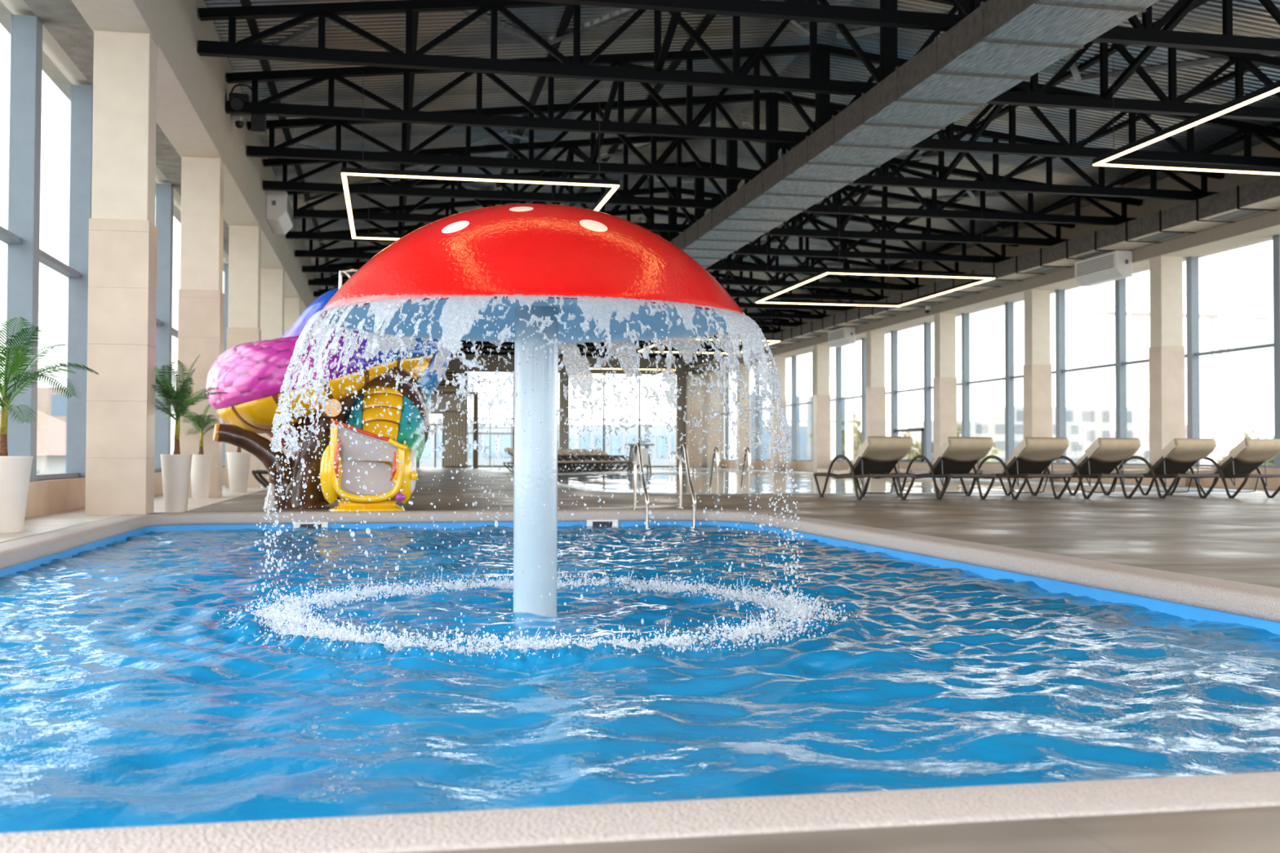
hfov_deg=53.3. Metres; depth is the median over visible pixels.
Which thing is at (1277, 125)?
beam
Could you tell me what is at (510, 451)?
hood
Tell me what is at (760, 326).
roof truss
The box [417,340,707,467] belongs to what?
wall
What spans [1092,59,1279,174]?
light frame
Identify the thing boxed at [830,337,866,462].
window
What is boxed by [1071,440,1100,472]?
cushion
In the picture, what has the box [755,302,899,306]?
diffuser
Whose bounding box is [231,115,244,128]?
security camera
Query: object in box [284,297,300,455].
column
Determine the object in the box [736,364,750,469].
column
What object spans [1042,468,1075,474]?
seat cushion
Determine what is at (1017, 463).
cushion
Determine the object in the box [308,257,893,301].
roof truss
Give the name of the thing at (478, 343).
roof truss
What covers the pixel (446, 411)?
slatted screen
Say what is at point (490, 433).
railing
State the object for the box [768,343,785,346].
grille
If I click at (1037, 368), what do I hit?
column
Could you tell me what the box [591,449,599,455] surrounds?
hood
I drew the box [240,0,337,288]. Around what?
roof beam
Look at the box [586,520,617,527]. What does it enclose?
skimmer
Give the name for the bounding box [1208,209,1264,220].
grille
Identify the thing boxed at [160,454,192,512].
pot
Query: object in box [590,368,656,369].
diffuser
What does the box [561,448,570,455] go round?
hood
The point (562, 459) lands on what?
sun lounger
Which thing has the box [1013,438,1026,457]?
cushion
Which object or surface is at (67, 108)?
window
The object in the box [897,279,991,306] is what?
diffuser
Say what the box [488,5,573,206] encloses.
roof beam
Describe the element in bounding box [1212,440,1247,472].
cushion
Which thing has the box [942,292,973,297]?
grille
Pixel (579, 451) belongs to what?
hood
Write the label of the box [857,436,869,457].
hood
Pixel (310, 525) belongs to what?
skimmer
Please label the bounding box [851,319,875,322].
grille
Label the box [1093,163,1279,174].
diffuser
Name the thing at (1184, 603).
basin
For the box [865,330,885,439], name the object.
column
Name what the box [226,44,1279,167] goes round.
roof truss
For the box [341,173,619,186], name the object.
diffuser
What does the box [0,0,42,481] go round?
window
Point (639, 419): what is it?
window
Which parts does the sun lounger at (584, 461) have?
frame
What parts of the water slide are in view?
belly plate, handrail, belly plate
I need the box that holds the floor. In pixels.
[0,467,1279,852]
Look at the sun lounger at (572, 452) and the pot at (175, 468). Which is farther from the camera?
the sun lounger at (572, 452)
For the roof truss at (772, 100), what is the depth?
24.80 m
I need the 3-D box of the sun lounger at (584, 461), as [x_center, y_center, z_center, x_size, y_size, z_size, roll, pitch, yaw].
[-3.242,1.406,53.111,2.490,0.984,0.771,1,-1,-18]
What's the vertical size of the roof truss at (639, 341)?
1.730 m
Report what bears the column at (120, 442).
on the floor
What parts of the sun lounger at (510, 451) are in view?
frame, frame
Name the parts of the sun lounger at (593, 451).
frame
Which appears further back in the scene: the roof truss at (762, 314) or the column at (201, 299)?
the roof truss at (762, 314)
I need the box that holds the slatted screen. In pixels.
[444,410,467,467]
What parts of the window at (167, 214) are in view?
sill rail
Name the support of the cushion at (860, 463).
on the sun lounger at (876, 458)
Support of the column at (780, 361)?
on the floor
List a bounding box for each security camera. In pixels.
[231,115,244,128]
[924,306,931,313]
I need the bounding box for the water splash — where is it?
[217,565,863,659]
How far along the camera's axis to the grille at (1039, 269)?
33.56 m
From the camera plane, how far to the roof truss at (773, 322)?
53.29 m
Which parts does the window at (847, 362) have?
sill rail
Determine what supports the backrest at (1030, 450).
attached to the sun lounger at (1029, 459)
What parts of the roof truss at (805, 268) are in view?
post, post, post, post, post, post, post, post, post, post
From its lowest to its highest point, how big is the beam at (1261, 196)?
0.470 m
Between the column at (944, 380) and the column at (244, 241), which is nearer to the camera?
the column at (244, 241)
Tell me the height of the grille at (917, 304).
0.014 m
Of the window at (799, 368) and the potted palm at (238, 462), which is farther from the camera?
the window at (799, 368)
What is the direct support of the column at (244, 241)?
on the floor
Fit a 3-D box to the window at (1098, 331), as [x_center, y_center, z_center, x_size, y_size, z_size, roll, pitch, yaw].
[11.972,-1.402,34.805,0.200,4.910,6.000,0,-1,-11]
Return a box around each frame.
[341,72,619,239]
[431,391,478,468]
[590,366,675,377]
[637,337,780,353]
[755,269,995,306]
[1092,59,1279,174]
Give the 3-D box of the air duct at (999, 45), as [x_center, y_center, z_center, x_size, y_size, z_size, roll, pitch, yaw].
[-0.210,-4.251,40.322,1.320,0.470,60.000,0,-1,-11]
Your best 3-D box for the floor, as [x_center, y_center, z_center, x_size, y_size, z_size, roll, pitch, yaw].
[0.890,1.447,33.783,23.200,0.001,76.400,0,-1,-11]
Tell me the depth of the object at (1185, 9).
23.92 m
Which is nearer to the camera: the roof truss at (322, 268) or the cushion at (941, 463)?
the cushion at (941, 463)
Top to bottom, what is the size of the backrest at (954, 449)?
0.404 m
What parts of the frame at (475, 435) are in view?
post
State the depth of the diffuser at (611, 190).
19.87 m
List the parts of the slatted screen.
rail, rail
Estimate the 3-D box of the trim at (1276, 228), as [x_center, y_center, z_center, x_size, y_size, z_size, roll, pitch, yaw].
[10.964,-3.780,35.884,0.597,0.012,76.000,0,-1,-11]
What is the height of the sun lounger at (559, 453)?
0.984 m
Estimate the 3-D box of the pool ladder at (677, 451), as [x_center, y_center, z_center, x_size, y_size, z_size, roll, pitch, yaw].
[1.575,1.602,47.371,0.878,1.324,0.690,0,-1,-11]
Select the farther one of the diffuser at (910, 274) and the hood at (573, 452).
the hood at (573, 452)
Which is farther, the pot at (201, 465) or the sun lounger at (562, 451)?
the sun lounger at (562, 451)
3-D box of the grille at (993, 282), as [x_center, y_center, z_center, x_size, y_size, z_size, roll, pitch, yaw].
[10.134,-4.073,36.170,0.520,0.014,1.030,0,-1,-11]
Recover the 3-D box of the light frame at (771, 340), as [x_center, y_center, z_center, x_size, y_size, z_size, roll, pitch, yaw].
[2.397,-3.646,46.581,3.960,1.474,5.500,0,-1,-11]
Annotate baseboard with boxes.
[24,467,225,517]
[720,460,1279,489]
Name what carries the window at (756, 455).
in the wall at (1231, 180)
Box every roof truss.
[198,0,1279,121]
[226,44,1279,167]
[246,92,1224,200]
[262,135,1142,225]
[285,186,1018,262]
[286,160,1075,245]
[294,208,969,277]
[302,231,926,290]
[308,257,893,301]
[313,271,862,311]
[318,287,831,319]
[450,340,704,358]
[460,340,715,354]
[462,341,721,350]
[519,0,1279,54]
[634,333,742,344]
[705,325,768,337]
[735,301,811,326]
[751,317,789,333]
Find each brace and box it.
[270,0,808,262]
[638,11,1279,312]
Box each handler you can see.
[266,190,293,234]
[828,326,855,346]
[1075,250,1132,286]
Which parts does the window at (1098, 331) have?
sill rail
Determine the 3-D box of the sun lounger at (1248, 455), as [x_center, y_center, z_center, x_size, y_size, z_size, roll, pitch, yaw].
[9.860,0.717,21.741,0.771,0.984,2.490,0,-1,-12]
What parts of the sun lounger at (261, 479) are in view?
rail, frame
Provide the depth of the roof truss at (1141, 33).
16.11 m
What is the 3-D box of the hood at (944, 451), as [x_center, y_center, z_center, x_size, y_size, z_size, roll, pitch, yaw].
[4.703,0.328,19.744,0.008,0.312,0.435,0,-1,-10]
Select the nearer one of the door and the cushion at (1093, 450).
the cushion at (1093, 450)
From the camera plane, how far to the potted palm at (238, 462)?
22.49 m
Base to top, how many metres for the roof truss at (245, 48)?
1.730 m
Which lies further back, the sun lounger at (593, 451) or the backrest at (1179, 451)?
the sun lounger at (593, 451)
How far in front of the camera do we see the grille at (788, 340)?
53.97 m
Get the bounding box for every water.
[0,524,1279,833]
[269,293,792,453]
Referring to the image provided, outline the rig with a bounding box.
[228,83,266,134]
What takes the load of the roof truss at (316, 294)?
attached to the wall at (176, 26)
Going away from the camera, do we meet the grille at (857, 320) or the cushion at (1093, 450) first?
the cushion at (1093, 450)
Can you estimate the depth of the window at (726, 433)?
70.91 m
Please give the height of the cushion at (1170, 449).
0.312 m
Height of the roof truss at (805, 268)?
1.730 m
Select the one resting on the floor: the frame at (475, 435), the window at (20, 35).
the frame at (475, 435)
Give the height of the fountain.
3.127 m
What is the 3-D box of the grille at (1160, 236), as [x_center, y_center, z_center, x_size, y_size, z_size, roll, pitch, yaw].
[11.639,-4.246,28.519,0.520,0.014,1.030,0,-1,-11]
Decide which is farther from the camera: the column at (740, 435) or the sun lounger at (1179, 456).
the column at (740, 435)
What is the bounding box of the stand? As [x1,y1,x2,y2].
[624,444,653,473]
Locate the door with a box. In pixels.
[417,413,444,467]
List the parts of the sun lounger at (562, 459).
frame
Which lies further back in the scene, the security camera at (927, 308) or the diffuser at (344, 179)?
the security camera at (927, 308)
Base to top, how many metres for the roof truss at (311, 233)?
1.730 m
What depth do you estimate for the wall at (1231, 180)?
33.05 m
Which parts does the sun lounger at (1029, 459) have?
frame, rail, rail, backrest, frame, rail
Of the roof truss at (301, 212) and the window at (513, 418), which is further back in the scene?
the window at (513, 418)
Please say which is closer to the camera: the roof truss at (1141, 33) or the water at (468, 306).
the water at (468, 306)
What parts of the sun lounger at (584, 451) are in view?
frame, frame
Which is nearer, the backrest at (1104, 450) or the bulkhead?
the backrest at (1104, 450)
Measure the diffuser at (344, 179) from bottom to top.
0.018 m
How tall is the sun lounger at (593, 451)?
0.984 m
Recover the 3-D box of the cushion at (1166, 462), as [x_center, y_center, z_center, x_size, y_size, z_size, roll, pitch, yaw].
[8.778,0.489,20.783,0.660,0.526,0.826,0,-1,-11]
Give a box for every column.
[84,30,157,515]
[177,155,224,497]
[225,224,261,487]
[259,267,284,481]
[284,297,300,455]
[685,373,702,467]
[706,372,719,468]
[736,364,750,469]
[770,355,786,471]
[813,344,830,472]
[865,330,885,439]
[933,312,956,460]
[1022,288,1052,481]
[1148,255,1185,486]
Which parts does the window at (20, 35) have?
glass pane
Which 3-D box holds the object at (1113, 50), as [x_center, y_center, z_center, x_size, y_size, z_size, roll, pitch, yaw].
[3.969,-5.957,42.457,0.120,0.100,60.500,0,-1,-11]
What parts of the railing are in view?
rail, rail, rail, post, post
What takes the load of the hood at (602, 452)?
attached to the sun lounger at (602, 452)
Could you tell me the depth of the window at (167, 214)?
22.08 m
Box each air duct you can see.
[558,0,1159,355]
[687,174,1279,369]
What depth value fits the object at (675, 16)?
22.11 m
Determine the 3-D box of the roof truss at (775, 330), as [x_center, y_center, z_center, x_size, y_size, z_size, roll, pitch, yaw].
[-3.183,-5.063,54.619,19.924,1.730,0.200,0,-1,-11]
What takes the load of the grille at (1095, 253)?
attached to the beam at (1261, 196)
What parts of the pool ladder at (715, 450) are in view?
handrail, handrail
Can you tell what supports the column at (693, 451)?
on the floor
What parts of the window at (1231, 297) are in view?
sill rail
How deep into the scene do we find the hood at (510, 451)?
49.83 m
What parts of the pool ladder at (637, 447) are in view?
handrail, handrail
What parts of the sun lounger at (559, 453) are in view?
frame, frame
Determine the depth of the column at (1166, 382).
29.32 m
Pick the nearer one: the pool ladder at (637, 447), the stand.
the pool ladder at (637, 447)
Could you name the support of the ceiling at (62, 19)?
attached to the wall at (176, 26)
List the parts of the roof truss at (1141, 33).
post, post, post, post, post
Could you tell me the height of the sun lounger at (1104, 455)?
0.984 m
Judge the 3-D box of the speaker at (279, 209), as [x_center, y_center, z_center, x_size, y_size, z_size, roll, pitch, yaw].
[-7.901,-4.685,28.007,0.430,0.620,1.912,0,-1,-11]
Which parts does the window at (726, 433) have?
sill rail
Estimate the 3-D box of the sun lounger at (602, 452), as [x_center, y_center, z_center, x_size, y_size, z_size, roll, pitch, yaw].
[-0.897,1.579,60.256,2.490,0.984,0.771,1,-1,-18]
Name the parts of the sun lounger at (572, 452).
frame, frame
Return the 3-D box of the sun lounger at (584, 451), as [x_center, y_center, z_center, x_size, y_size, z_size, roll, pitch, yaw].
[-1.483,1.535,58.469,2.490,0.984,0.771,1,-1,-18]
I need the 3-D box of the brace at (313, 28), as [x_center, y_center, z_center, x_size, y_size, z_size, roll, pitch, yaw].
[-5.664,-5.935,41.938,9.273,1.029,54.076,0,-1,-11]
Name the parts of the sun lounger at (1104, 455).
frame, rail, rail, backrest, frame, rail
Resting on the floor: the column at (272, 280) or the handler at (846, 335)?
the column at (272, 280)
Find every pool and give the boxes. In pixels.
[0,509,1279,852]
[557,468,1262,494]
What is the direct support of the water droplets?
on the pool water at (126, 698)
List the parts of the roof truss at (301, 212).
post, post, post, post, post, post, post, post, post, post, post, post, post, post, post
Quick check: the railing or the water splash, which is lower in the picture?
the water splash
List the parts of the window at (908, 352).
vent sash, sill rail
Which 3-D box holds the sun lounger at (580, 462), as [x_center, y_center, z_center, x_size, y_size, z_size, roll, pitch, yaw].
[-3.535,1.384,52.218,2.490,0.984,0.771,1,-1,-18]
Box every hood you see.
[504,448,513,456]
[507,448,514,454]
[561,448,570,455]
[570,448,578,455]
[577,449,586,455]
[584,449,593,455]
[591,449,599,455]
[599,449,607,455]
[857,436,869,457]
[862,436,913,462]
[937,437,949,457]
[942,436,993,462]
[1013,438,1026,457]
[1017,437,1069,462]
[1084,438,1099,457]
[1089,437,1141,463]
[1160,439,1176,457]
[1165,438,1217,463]
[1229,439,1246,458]
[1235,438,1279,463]
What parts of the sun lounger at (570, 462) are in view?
frame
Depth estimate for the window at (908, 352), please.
46.11 m
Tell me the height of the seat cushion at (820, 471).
0.090 m
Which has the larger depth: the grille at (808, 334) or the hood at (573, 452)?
the hood at (573, 452)
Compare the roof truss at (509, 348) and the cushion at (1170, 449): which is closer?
the cushion at (1170, 449)
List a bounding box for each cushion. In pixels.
[817,468,850,474]
[848,439,869,471]
[897,468,930,474]
[928,439,950,471]
[969,468,1004,474]
[1000,439,1026,472]
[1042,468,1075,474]
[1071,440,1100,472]
[1111,468,1150,474]
[1145,440,1176,472]
[1185,469,1217,474]
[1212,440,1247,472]
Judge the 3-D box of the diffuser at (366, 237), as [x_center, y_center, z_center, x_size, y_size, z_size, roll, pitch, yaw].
[-3.328,-3.462,23.854,4.008,0.018,0.058,0,-1,-11]
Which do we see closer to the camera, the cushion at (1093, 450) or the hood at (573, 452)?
the cushion at (1093, 450)
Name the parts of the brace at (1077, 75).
rod, rod, rod, rod, rod, rod, rod, rod, rod, rod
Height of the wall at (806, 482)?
0.013 m
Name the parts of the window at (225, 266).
glass pane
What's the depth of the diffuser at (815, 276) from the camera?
30.31 m
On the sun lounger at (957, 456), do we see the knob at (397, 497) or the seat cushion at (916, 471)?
the seat cushion at (916, 471)
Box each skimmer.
[293,522,328,528]
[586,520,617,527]
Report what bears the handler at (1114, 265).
attached to the wall at (1231, 180)
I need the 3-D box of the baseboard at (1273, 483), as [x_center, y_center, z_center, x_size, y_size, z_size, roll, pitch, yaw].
[11.473,1.302,35.869,0.050,0.450,76.000,0,-1,-11]
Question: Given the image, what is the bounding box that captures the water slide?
[205,269,450,511]
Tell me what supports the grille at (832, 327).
attached to the beam at (1261, 196)
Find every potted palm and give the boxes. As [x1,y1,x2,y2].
[0,316,98,533]
[151,354,229,512]
[163,403,220,498]
[223,442,251,492]
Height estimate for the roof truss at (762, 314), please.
1.730 m
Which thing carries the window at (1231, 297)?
in the wall at (1231, 180)
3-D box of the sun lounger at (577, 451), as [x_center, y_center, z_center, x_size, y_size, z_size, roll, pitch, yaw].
[-1.776,1.514,57.576,2.490,0.984,0.771,1,-1,-18]
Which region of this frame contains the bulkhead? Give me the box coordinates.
[435,370,469,388]
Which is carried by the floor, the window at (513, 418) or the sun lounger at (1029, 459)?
the sun lounger at (1029, 459)
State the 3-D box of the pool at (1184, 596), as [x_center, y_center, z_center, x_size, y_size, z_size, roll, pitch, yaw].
[-0.907,1.431,8.706,7.240,1.158,13.212,0,-1,-11]
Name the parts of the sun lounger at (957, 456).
frame, rail, rail, backrest, frame, rail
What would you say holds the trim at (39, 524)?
on the floor
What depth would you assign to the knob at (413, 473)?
15.01 m
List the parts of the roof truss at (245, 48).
post, post, post, post, post, post, post, post, post, post, post, post, post, post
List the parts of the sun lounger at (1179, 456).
frame, rail, rail, backrest, frame, rail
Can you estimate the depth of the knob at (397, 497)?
14.93 m
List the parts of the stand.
leg, leg, panel, leg, leg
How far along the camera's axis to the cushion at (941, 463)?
20.01 m
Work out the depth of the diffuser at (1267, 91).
15.37 m
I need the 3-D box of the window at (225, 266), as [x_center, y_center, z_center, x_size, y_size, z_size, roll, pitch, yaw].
[-9.576,-1.569,28.683,0.270,4.990,6.000,0,-1,-11]
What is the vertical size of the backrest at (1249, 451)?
0.404 m
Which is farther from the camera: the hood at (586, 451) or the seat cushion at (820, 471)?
the hood at (586, 451)
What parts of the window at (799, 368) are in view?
sill rail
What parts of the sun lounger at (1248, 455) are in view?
frame, rail, rail, frame, backrest, rail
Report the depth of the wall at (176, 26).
18.80 m
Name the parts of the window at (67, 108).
glass pane, sill rail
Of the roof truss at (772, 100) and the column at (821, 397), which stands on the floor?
the column at (821, 397)
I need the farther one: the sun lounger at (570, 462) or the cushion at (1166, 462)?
the sun lounger at (570, 462)
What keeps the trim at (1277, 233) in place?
attached to the wall at (1231, 180)
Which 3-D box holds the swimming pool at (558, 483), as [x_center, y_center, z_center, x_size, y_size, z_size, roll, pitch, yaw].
[1.440,2.002,44.940,12.888,0.612,44.780,0,-1,-11]
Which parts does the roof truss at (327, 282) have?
post, post, post, post, post, post, post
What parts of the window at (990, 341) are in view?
sill rail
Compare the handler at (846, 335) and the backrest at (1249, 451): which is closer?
the backrest at (1249, 451)
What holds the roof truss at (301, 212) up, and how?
attached to the wall at (176, 26)
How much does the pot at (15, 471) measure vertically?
0.640 m
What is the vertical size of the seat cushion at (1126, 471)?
0.090 m
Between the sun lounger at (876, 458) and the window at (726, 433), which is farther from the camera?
the window at (726, 433)
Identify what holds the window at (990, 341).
in the wall at (1231, 180)
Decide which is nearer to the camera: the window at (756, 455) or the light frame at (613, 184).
the light frame at (613, 184)
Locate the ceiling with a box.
[204,0,1279,344]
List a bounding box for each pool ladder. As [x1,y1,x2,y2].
[631,442,696,528]
[669,451,695,474]
[708,447,751,494]
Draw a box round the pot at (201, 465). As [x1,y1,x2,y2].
[190,454,212,498]
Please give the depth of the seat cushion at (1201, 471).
21.67 m
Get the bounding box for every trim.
[0,481,269,542]
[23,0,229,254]
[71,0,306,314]
[702,224,1279,375]
[723,232,1279,373]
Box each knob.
[395,493,404,501]
[410,471,417,480]
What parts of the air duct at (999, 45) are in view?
casing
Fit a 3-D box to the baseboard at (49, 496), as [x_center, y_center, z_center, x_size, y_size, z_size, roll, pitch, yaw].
[-10.011,1.180,31.645,0.040,0.370,76.000,0,-1,-11]
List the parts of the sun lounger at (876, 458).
frame, rail, rail, backrest, frame, rail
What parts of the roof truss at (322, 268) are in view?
post, post, post, post, post, post, post, post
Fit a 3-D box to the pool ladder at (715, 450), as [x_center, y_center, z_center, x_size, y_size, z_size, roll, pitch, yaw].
[1.577,1.048,22.422,0.660,1.374,0.618,0,-1,-11]
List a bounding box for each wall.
[1,0,321,481]
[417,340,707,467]
[557,468,1224,493]
[697,137,1279,374]
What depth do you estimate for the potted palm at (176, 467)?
14.55 m
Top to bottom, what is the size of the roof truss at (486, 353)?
1.730 m
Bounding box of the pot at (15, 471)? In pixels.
[0,456,33,533]
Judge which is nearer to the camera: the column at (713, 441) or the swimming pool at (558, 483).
the swimming pool at (558, 483)
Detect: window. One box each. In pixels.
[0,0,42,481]
[36,48,93,479]
[154,182,181,471]
[222,260,228,466]
[471,372,559,465]
[568,373,676,464]
[720,370,737,460]
[749,361,771,460]
[786,350,813,461]
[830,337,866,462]
[884,321,933,462]
[955,299,1024,463]
[1050,270,1146,466]
[1142,235,1279,467]
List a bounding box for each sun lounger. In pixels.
[252,469,269,489]
[502,448,568,472]
[512,449,577,472]
[557,448,615,471]
[557,450,608,471]
[557,455,585,471]
[557,455,593,471]
[557,455,600,471]
[565,448,622,471]
[573,448,628,471]
[580,448,633,470]
[587,448,639,470]
[594,448,645,470]
[813,436,915,499]
[890,436,995,499]
[960,437,1071,499]
[1026,437,1143,498]
[1097,438,1219,498]
[1158,438,1279,497]
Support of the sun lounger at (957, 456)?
on the floor
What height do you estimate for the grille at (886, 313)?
0.014 m
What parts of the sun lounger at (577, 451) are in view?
frame, frame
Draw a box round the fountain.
[320,203,744,616]
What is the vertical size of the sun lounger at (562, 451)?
0.984 m
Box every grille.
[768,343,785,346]
[786,338,805,341]
[806,333,826,335]
[828,326,844,329]
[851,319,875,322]
[878,311,902,315]
[908,302,934,306]
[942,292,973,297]
[980,280,1013,285]
[1024,266,1062,273]
[1075,250,1111,257]
[1136,231,1185,240]
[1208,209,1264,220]
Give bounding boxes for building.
[419,422,675,467]
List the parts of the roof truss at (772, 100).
post, post, post, post, post, post, post, post, post, post, post, post, post, post, post, post, post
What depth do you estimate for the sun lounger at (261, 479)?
20.82 m
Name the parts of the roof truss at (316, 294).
post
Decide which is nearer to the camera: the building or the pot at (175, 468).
the pot at (175, 468)
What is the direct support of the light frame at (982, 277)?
hanging from the roof truss at (394, 189)
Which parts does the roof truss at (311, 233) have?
post, post, post, post, post, post, post, post, post, post, post, post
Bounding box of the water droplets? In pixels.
[247,303,812,652]
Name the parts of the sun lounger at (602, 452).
frame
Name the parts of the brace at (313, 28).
rod, rod, rod, rod, rod, rod, rod, rod, rod, rod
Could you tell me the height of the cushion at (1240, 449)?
0.312 m
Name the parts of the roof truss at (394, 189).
post, post, post, post, post, post, post, post, post, post, post, post, post, post, post, post, post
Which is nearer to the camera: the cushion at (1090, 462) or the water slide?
the water slide
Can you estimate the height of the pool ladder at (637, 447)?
1.824 m
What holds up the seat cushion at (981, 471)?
on the sun lounger at (1029, 459)
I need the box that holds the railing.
[467,403,512,465]
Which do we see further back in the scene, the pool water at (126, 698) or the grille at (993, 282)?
the grille at (993, 282)
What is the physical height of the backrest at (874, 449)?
0.404 m
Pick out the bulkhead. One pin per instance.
(448, 374)
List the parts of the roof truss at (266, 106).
post, post, post, post, post, post, post, post, post, post, post, post, post, post, post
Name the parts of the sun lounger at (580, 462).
frame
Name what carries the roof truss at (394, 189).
attached to the wall at (176, 26)
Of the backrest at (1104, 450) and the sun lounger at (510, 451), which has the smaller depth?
the backrest at (1104, 450)
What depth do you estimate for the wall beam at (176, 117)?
17.57 m
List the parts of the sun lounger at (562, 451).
frame, frame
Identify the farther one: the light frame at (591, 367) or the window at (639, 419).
the window at (639, 419)
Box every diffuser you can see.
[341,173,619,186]
[342,174,355,237]
[352,236,399,239]
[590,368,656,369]
[594,186,617,211]
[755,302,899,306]
[756,273,828,302]
[826,272,995,279]
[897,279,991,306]
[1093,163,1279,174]
[1096,87,1279,164]
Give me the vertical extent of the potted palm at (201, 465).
1.483 m
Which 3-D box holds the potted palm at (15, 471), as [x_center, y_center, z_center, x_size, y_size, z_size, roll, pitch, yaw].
[-5.349,-0.043,10.795,1.412,1.868,1.342,0,-1,-11]

